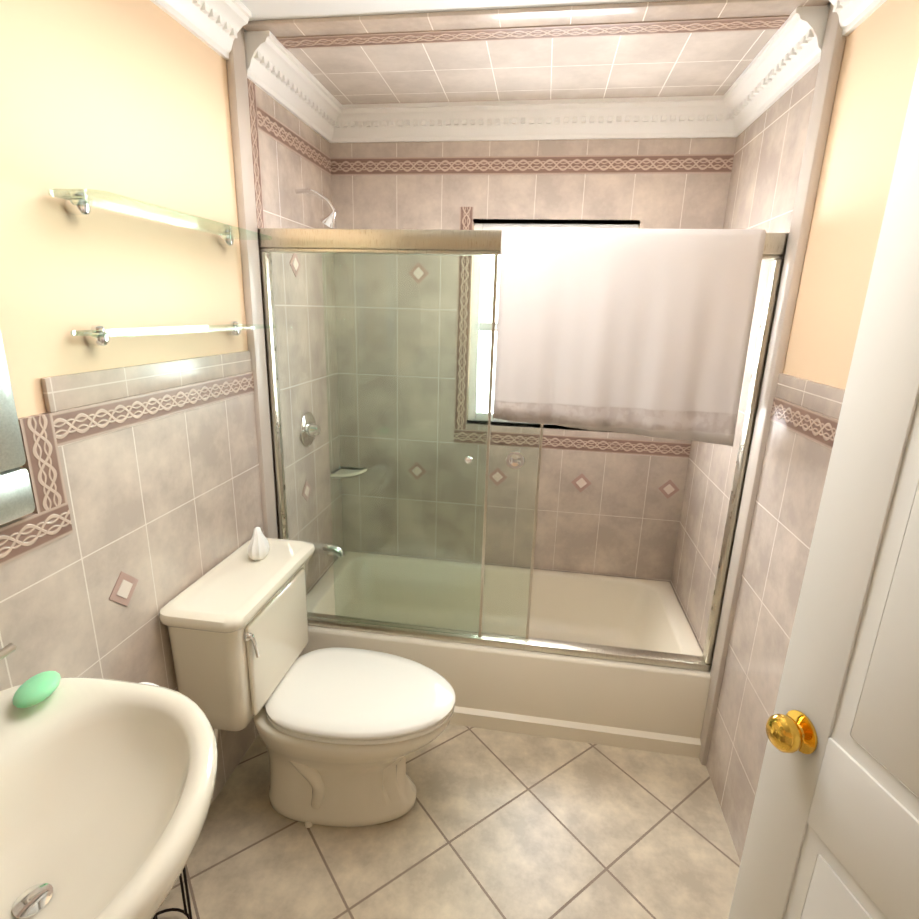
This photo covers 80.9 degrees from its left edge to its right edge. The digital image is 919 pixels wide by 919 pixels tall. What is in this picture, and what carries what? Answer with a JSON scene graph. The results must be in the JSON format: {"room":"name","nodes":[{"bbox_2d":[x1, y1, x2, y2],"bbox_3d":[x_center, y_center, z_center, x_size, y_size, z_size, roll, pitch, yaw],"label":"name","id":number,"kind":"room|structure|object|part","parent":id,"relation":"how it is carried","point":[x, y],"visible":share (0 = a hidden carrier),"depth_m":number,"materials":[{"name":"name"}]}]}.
{"room":"bathroom","nodes":[
{"label":"bathroom","id":0,"kind":"room"},
{"bbox_2d":[0,0,247,520],"bbox_3d":[-0.895,0.069,1.112,0.100,2.390,3.420,4,16,8],"label":"wall","id":1,"kind":"structure","parent":0,"point":[128,98],"depth_m":1.20,"materials":[{"name":"beige paint"}]},
{"bbox_2d":[0,329,34,524],"bbox_3d":[-0.880,-0.230,0.585,0.034,0.890,0.735,4,16,8],"label":"mirror","id":2,"kind":"object","parent":1,"relation":"attached to","point":[16,498],"visible":0.94,"depth_m":0.99,"materials":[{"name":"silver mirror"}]},
{"bbox_2d":[18,413,67,513],"bbox_3d":[-0.838,0.006,1.081,0.014,0.190,0.070,4,16,8],"label":"wall tile","id":3,"kind":"structure","parent":1,"relation":"attached to","point":[42,465],"depth_m":1.08,"materials":[{"name":"brown tile"}]},
{"bbox_2d":[0,392,263,803],"bbox_3d":[-0.915,0.706,0.874,0.012,1.290,2.425,4,16,8],"label":"wall tile","id":4,"kind":"structure","parent":1,"relation":"attached to","point":[165,510],"depth_m":1.35,"materials":[{"name":"beige tile"}]},
{"bbox_2d":[0,502,72,565],"bbox_3d":[-0.960,0.337,0.368,0.014,0.070,1.640,4,16,8],"label":"wall tile border","id":5,"kind":"object","parent":4,"relation":"attached to","point":[24,535],"depth_m":1.06,"materials":[{"name":"brown tile"}]},
{"bbox_2d":[109,253,310,606],"bbox_3d":[-0.730,-0.174,1.718,0.002,1.026,1.144,4,16,8],"label":"diamond","id":6,"kind":"object","parent":4,"relation":"attached to","point":[118,598],"visible":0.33,"depth_m":1.33,"materials":[{"name":"beige tile"}]},
{"bbox_2d":[41,351,251,412],"bbox_3d":[-0.770,-0.231,1.454,0.012,0.070,0.785,4,16,8],"label":"wall tile","id":7,"kind":"structure","parent":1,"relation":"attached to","point":[65,392],"depth_m":1.30,"materials":[{"name":"beige tile"}]},
{"bbox_2d":[47,372,253,445],"bbox_3d":[-0.771,-0.163,1.472,0.014,0.070,0.785,4,16,8],"label":"wall tile border","id":8,"kind":"object","parent":1,"relation":"attached to","point":[71,425],"depth_m":1.33,"materials":[{"name":"brown tile"}]},
{"bbox_2d":[48,189,271,245],"bbox_3d":[-0.695,-0.594,1.360,0.136,0.044,0.700,4,16,8],"label":"shelf","id":9,"kind":"object","parent":1,"relation":"attached to","point":[78,201],"visible":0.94,"depth_m":1.22,"materials":[{"name":"clear glass"}]},
{"bbox_2d":[70,321,276,345],"bbox_3d":[-0.702,-0.339,1.431,0.136,0.044,0.700,4,16,8],"label":"shelf","id":10,"kind":"object","parent":1,"relation":"attached to","point":[98,335],"visible":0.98,"depth_m":1.27,"materials":[{"name":"clear glass"}]},
{"bbox_3d":[-0.697,-0.346,1.429,0.125,0.008,0.700,4,16,8],"label":"glass","id":11,"kind":"part","parent":10,"relation":"part of","materials":[{"name":"clear glass"}]},
{"bbox_2d":[150,0,251,59],"bbox_3d":[-0.814,-0.915,0.412,0.120,0.115,2.425,4,16,8],"label":"crown molding","id":12,"kind":"structure","parent":1,"relation":"attached to","point":[216,26],"depth_m":1.47,"materials":[{"name":"white"}]},
{"bbox_2d":[226,27,277,538],"bbox_3d":[-0.703,-0.150,1.916,0.028,2.390,0.075,4,16,8],"label":"trim","id":13,"kind":"structure","parent":1,"relation":"attached to","point":[240,126],"depth_m":1.76,"materials":[{"name":"beige tile"}]},
{"bbox_2d":[247,78,264,227],"bbox_3d":[-0.694,-0.326,1.950,0.014,2.030,0.060,4,16,8],"label":"wall tile","id":14,"kind":"structure","parent":1,"relation":"attached to","point":[255,150],"depth_m":1.76,"materials":[{"name":"brown tile"}]},
{"bbox_2d":[244,31,342,594],"bbox_3d":[-0.651,-0.255,2.296,0.012,2.390,0.720,4,16,8],"label":"wall tile","id":15,"kind":"structure","parent":1,"relation":"attached to","point":[286,172],"depth_m":2.22,"materials":[{"name":"beige tile"}]},
{"bbox_2d":[257,105,330,174],"bbox_3d":[-0.618,-1.201,2.062,0.014,0.070,0.636,4,16,8],"label":"top wall tile border in the alcove","id":16,"kind":"structure","parent":15,"relation":"attached to","point":[271,126],"depth_m":2.00,"materials":[{"name":"brown tile"}]},
{"bbox_2d":[300,412,320,446],"bbox_3d":[-0.622,-0.126,2.301,0.059,0.150,0.160,4,16,8],"label":"valve","id":17,"kind":"object","parent":15,"relation":"attached to","point":[313,430],"depth_m":2.28,"materials":[{"name":"silver metal"}]},
{"bbox_2d":[295,189,336,228],"bbox_3d":[-0.548,-0.958,2.066,0.159,0.148,0.076,4,16,8],"label":"shower head","id":18,"kind":"object","parent":15,"relation":"attached to","point":[328,220],"visible":0.96,"depth_m":2.05},
{"bbox_3d":[-0.548,-0.988,2.058,0.157,0.084,0.015,4,16,8],"label":"arm","id":19,"kind":"part","parent":18,"relation":"part of"},
{"bbox_2d":[312,541,344,557],"bbox_3d":[-0.593,0.408,2.448,0.149,0.065,0.058,4,16,8],"label":"spout","id":20,"kind":"object","parent":15,"relation":"attached to","point":[329,551],"depth_m":2.43,"materials":[{"name":"silver metal"}]},
{"bbox_2d":[257,228,788,671],"bbox_3d":[0.124,-0.002,1.888,1.660,1.484,0.073,4,16,8],"label":"door","id":21,"kind":"structure","parent":1,"relation":"attached to","point":[407,242],"depth_m":1.81,"materials":[{"name":"silver metal"}]},
{"bbox_2d":[268,252,493,636],"bbox_3d":[-0.282,-0.013,1.946,0.770,1.391,0.006,4,16,8],"label":"glass","id":22,"kind":"object","parent":21,"relation":"attached to","point":[383,440],"visible":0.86,"depth_m":1.93,"materials":[{"name":"clear glass"}]},
{"bbox_2d":[322,253,539,638],"bbox_3d":[-0.102,-0.005,1.938,0.770,1.391,0.016,4,16,8],"label":"glass","id":23,"kind":"object","parent":21,"relation":"attached to","point":[419,454],"depth_m":1.94,"materials":[{"name":"clear glass"}]},
{"bbox_3d":[0.195,0.003,1.890,0.068,0.068,0.010,4,16,8],"label":"shower rail pull","id":24,"kind":"part","parent":23,"relation":"part of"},
{"bbox_3d":[0.032,0.001,1.881,0.028,0.028,0.031,4,16,8],"label":"shower rail knob","id":25,"kind":"part","parent":21,"relation":"part of","materials":[{"name":"silver metal"}]},
{"bbox_2d":[478,255,497,636],"bbox_3d":[0.098,0.013,1.893,0.010,1.391,0.010,4,16,8],"label":"shower rail glass edge","id":26,"kind":"object","parent":21,"relation":"attached to","point":[488,451],"depth_m":1.86,"materials":[{"name":"clear glass"}]},
{"bbox_2d":[526,424,543,638],"bbox_3d":[0.279,0.019,1.889,0.010,1.391,0.010,4,16,8],"label":"shower rail glass edge","id":27,"kind":"object","parent":21,"relation":"attached to","point":[541,427],"depth_m":1.95,"materials":[{"name":"clear glass"}]},
{"bbox_2d":[493,227,765,446],"bbox_3d":[0.506,-0.393,1.729,0.766,0.646,0.126,4,16,8],"label":"hanging towel","id":28,"kind":"object","parent":21,"relation":"hanging from","point":[643,332],"visible":1,"depth_m":1.68,"materials":[{"name":"white fabric"}]},
{"bbox_2d":[152,724,739,918],"bbox_3d":[-0.159,1.524,0.609,1.890,0.100,4.920,4,16,8],"label":"floor","id":29,"kind":"structure","parent":0,"point":[493,824],"depth_m":1.65,"materials":[{"name":"tile"}]},
{"bbox_2d":[0,643,216,918],"bbox_3d":[-0.655,0.853,0.849,0.525,1.035,0.634,4,16,8],"label":"sink","id":30,"kind":"object","parent":29,"relation":"on","point":[107,787],"visible":1,"depth_m":0.90,"materials":[{"name":"beige ceramic"}]},
{"bbox_2d":[0,643,16,696],"bbox_3d":[-0.804,0.394,0.898,0.066,0.117,0.134,4,16,8],"label":"faucet","id":31,"kind":"object","parent":30,"relation":"on","point":[8,649],"depth_m":0.94,"materials":[{"name":"silver metal"}]},
{"bbox_2d":[141,682,191,918],"bbox_3d":[-0.745,0.886,1.285,0.151,0.730,0.183,4,16,8],"label":"toilet paper stand","id":32,"kind":"object","parent":29,"relation":"on","point":[186,914],"visible":0.12,"depth_m":1.40,"materials":[{"name":"black metal"}]},
{"bbox_2d":[159,527,454,827],"bbox_3d":[-0.397,0.693,1.703,0.777,0.899,0.524,4,16,8],"label":"toilet","id":33,"kind":"object","parent":29,"relation":"on","point":[342,733],"visible":0.92,"depth_m":1.62,"materials":[{"name":"beige ceramic"}]},
{"bbox_3d":[-0.651,0.367,1.654,0.242,0.053,0.524,4,16,8],"label":"tank lid","id":34,"kind":"part","parent":33,"relation":"part of","materials":[{"name":"beige ceramic"}]},
{"bbox_3d":[-0.569,0.520,1.500,0.017,0.072,0.021,4,16,8],"label":"lever arm","id":35,"kind":"part","parent":33,"relation":"part of"},
{"bbox_3d":[-0.561,0.554,1.691,0.015,0.293,0.370,4,16,8],"label":"tank panel","id":36,"kind":"part","parent":33,"relation":"part of","materials":[{"name":"beige ceramic"}]},
{"bbox_3d":[-0.333,0.943,1.762,0.623,0.388,0.391,4,16,8],"label":"bowl","id":37,"kind":"part","parent":33,"relation":"part of","materials":[{"name":"beige ceramic"}]},
{"bbox_3d":[-0.302,0.749,1.704,0.578,0.018,0.391,4,16,8],"label":"seat","id":38,"kind":"part","parent":33,"relation":"part of","materials":[{"name":"white plastic"}]},
{"bbox_3d":[-0.300,0.726,1.697,0.580,0.030,0.395,4,16,8],"label":"seat lid","id":39,"kind":"part","parent":33,"relation":"part of","materials":[{"name":"white plastic"}]},
{"bbox_2d":[299,551,710,757],"bbox_3d":[0.145,0.796,2.430,1.662,0.340,0.746,4,16,8],"label":"tub","id":40,"kind":"object","parent":29,"relation":"on","point":[647,707],"visible":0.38,"depth_m":2.12,"materials":[{"name":"beige ceramic"}]},
{"bbox_2d":[240,0,829,31],"bbox_3d":[0.024,-1.069,0.654,1.890,0.100,3.420,4,16,8],"label":"ceiling","id":41,"kind":"structure","parent":0,"point":[261,10],"depth_m":1.50,"materials":[{"name":"white paint"}]},
{"bbox_2d":[288,29,777,104],"bbox_3d":[0.221,-1.359,1.918,1.690,0.012,0.600,4,16,8],"label":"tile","id":42,"kind":"structure","parent":41,"relation":"attached to","point":[683,64],"depth_m":1.83,"materials":[{"name":"beige tile"}]},
{"bbox_2d":[276,15,789,48],"bbox_3d":[0.170,-1.270,1.599,1.630,0.014,0.070,4,16,8],"label":"ceiling tile border in the alcove","id":43,"kind":"structure","parent":41,"relation":"attached to","point":[590,30],"depth_m":1.59,"materials":[{"name":"tile"}]},
{"bbox_2d":[242,0,829,36],"bbox_3d":[0.159,-1.251,1.527,1.630,0.012,0.080,4,16,8],"label":"tile","id":44,"kind":"structure","parent":41,"relation":"attached to","point":[620,12],"depth_m":1.51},
{"bbox_2d":[467,222,639,425],"bbox_3d":[0.240,-0.305,2.571,1.690,2.390,0.100,4,16,8],"label":"wall","id":45,"kind":"structure","parent":0,"point":[471,289],"depth_m":2.40,"materials":[{"name":"beige paint"}]},
{"bbox_2d":[454,207,473,429],"bbox_3d":[0.018,-0.619,2.461,0.060,0.980,0.014,4,16,8],"label":"wall tile","id":46,"kind":"structure","parent":45,"relation":"attached to","point":[466,222],"depth_m":2.46,"materials":[{"name":"brown tile"}]},
{"bbox_2d":[330,137,735,581],"bbox_3d":[0.232,-0.291,2.518,1.690,2.390,0.012,4,16,8],"label":"wall tile","id":47,"kind":"structure","parent":45,"relation":"attached to","point":[619,516],"depth_m":2.54,"materials":[{"name":"beige tile"}]},
{"bbox_2d":[331,466,366,478],"bbox_3d":[-0.545,0.072,2.661,0.140,0.030,0.140,4,16,8],"label":"soap dish","id":48,"kind":"object","parent":47,"relation":"attached to","point":[339,472],"depth_m":2.66,"materials":[{"name":"beige ceramic"}]},
{"bbox_2d":[331,154,733,175],"bbox_3d":[0.259,-1.229,2.255,1.666,0.070,0.014,4,16,8],"label":"top wall tile border in the alcove","id":49,"kind":"structure","parent":47,"relation":"attached to","point":[614,164],"depth_m":2.24,"materials":[{"name":"brown tile"}]},
{"bbox_2d":[408,262,678,498],"bbox_3d":[0.396,-0.350,2.468,1.296,1.026,0.002,4,16,8],"label":"diamond","id":50,"kind":"object","parent":47,"relation":"attached to","point":[586,480],"visible":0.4,"depth_m":2.56,"materials":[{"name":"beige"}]},
{"bbox_2d":[454,429,690,457],"bbox_3d":[0.511,-0.079,2.531,1.088,0.070,0.014,4,16,8],"label":"tile border","id":51,"kind":"object","parent":47,"relation":"attached to","point":[623,446],"depth_m":2.52,"materials":[{"name":"brown tile"}]},
{"bbox_2d":[244,5,829,142],"bbox_3d":[0.209,-1.281,1.874,1.666,0.115,0.703,4,16,8],"label":"crown molding","id":52,"kind":"structure","parent":45,"relation":"attached to","point":[786,58],"depth_m":2.09,"materials":[{"name":"white"}]},
{"bbox_2d":[468,223,638,424],"bbox_3d":[0.400,-0.595,2.453,0.700,0.880,0.045,4,16,8],"label":"window unit","id":53,"kind":"structure","parent":45,"relation":"in","point":[484,226],"depth_m":2.46,"materials":[{"name":"white plastic"}]},
{"bbox_2d":[467,219,640,431],"bbox_3d":[0.398,-0.592,2.440,0.700,0.904,0.072,4,16,8],"label":"window trim","id":54,"kind":"structure","parent":45,"relation":"attached to","point":[546,223],"depth_m":2.33,"materials":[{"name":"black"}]},
{"bbox_2d":[783,0,918,388],"bbox_3d":[0.883,0.190,0.864,0.120,2.390,3.420,4,16,8],"label":"wall","id":55,"kind":"structure","parent":0,"point":[879,62],"depth_m":1.28,"materials":[{"name":"beige paint"}]},
{"bbox_2d":[670,62,819,652],"bbox_3d":[1.007,-0.141,2.064,0.012,2.390,0.720,4,16,8],"label":"wall tile","id":56,"kind":"structure","parent":55,"relation":"attached to","point":[767,158],"depth_m":1.96,"materials":[{"name":"beige tile"}]},
{"bbox_2d":[706,420,831,862],"bbox_3d":[0.822,0.683,1.140,0.012,1.290,1.530,4,16,8],"label":"wall tile","id":57,"kind":"structure","parent":55,"relation":"attached to","point":[794,469],"depth_m":1.59,"materials":[{"name":"beige tile"}]},
{"bbox_2d":[699,2,845,764],"bbox_3d":[0.939,-0.038,1.687,0.028,2.390,0.075,4,16,8],"label":"trim","id":58,"kind":"structure","parent":55,"relation":"attached to","point":[821,110],"depth_m":1.56,"materials":[{"name":"beige tile"}]},
{"bbox_2d":[770,397,837,449],"bbox_3d":[0.840,0.028,0.957,0.014,0.070,1.530,4,16,8],"label":"tile border","id":59,"kind":"object","parent":55,"relation":"attached to","point":[817,427],"depth_m":1.41,"materials":[{"name":"brown tile"}]},
{"bbox_2d":[775,373,844,419],"bbox_3d":[0.843,-0.040,0.938,0.012,0.070,1.530,4,16,8],"label":"cap","id":60,"kind":"object","parent":55,"relation":"attached to","point":[825,399],"depth_m":1.39,"materials":[{"name":"beige tile"}]},
{"bbox_2d":[728,59,918,918],"bbox_3d":[0.637,0.453,0.601,0.157,2.000,0.710,-1,16,-8],"label":"door","id":61,"kind":"structure","parent":55,"relation":"in","point":[860,820],"depth_m":0.78,"materials":[{"name":"white wood"}]},
{"bbox_3d":[0.543,0.452,0.891,0.056,0.066,0.066,-1,16,-8],"label":"knob","id":62,"kind":"part","parent":61,"relation":"part of","materials":[{"name":"gold metal"}]},
{"bbox_2d":[783,397,918,918],"bbox_3d":[0.637,0.453,0.601,0.035,2.000,0.710,-1,16,-8],"label":"molding","id":63,"kind":"structure","parent":61,"relation":"attached to","point":[813,845],"depth_m":0.78,"materials":[{"name":"white wood"}]},
{"bbox_2d":[829,0,886,35],"bbox_3d":[0.747,-0.808,0.194,0.100,0.115,2.425,4,16,8],"label":"crown molding","id":64,"kind":"structure","parent":55,"relation":"attached to","point":[851,13],"depth_m":1.30,"materials":[{"name":"white"}]},
{"label":"outside","id":65,"kind":"structure","parent":0,"visible":0},
{"bbox_2d":[477,256,500,411],"bbox_3d":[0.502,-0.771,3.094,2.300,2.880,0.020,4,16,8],"label":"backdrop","id":66,"kind":"structure","parent":65,"point":[489,304],"depth_m":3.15,"materials":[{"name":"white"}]}
]}

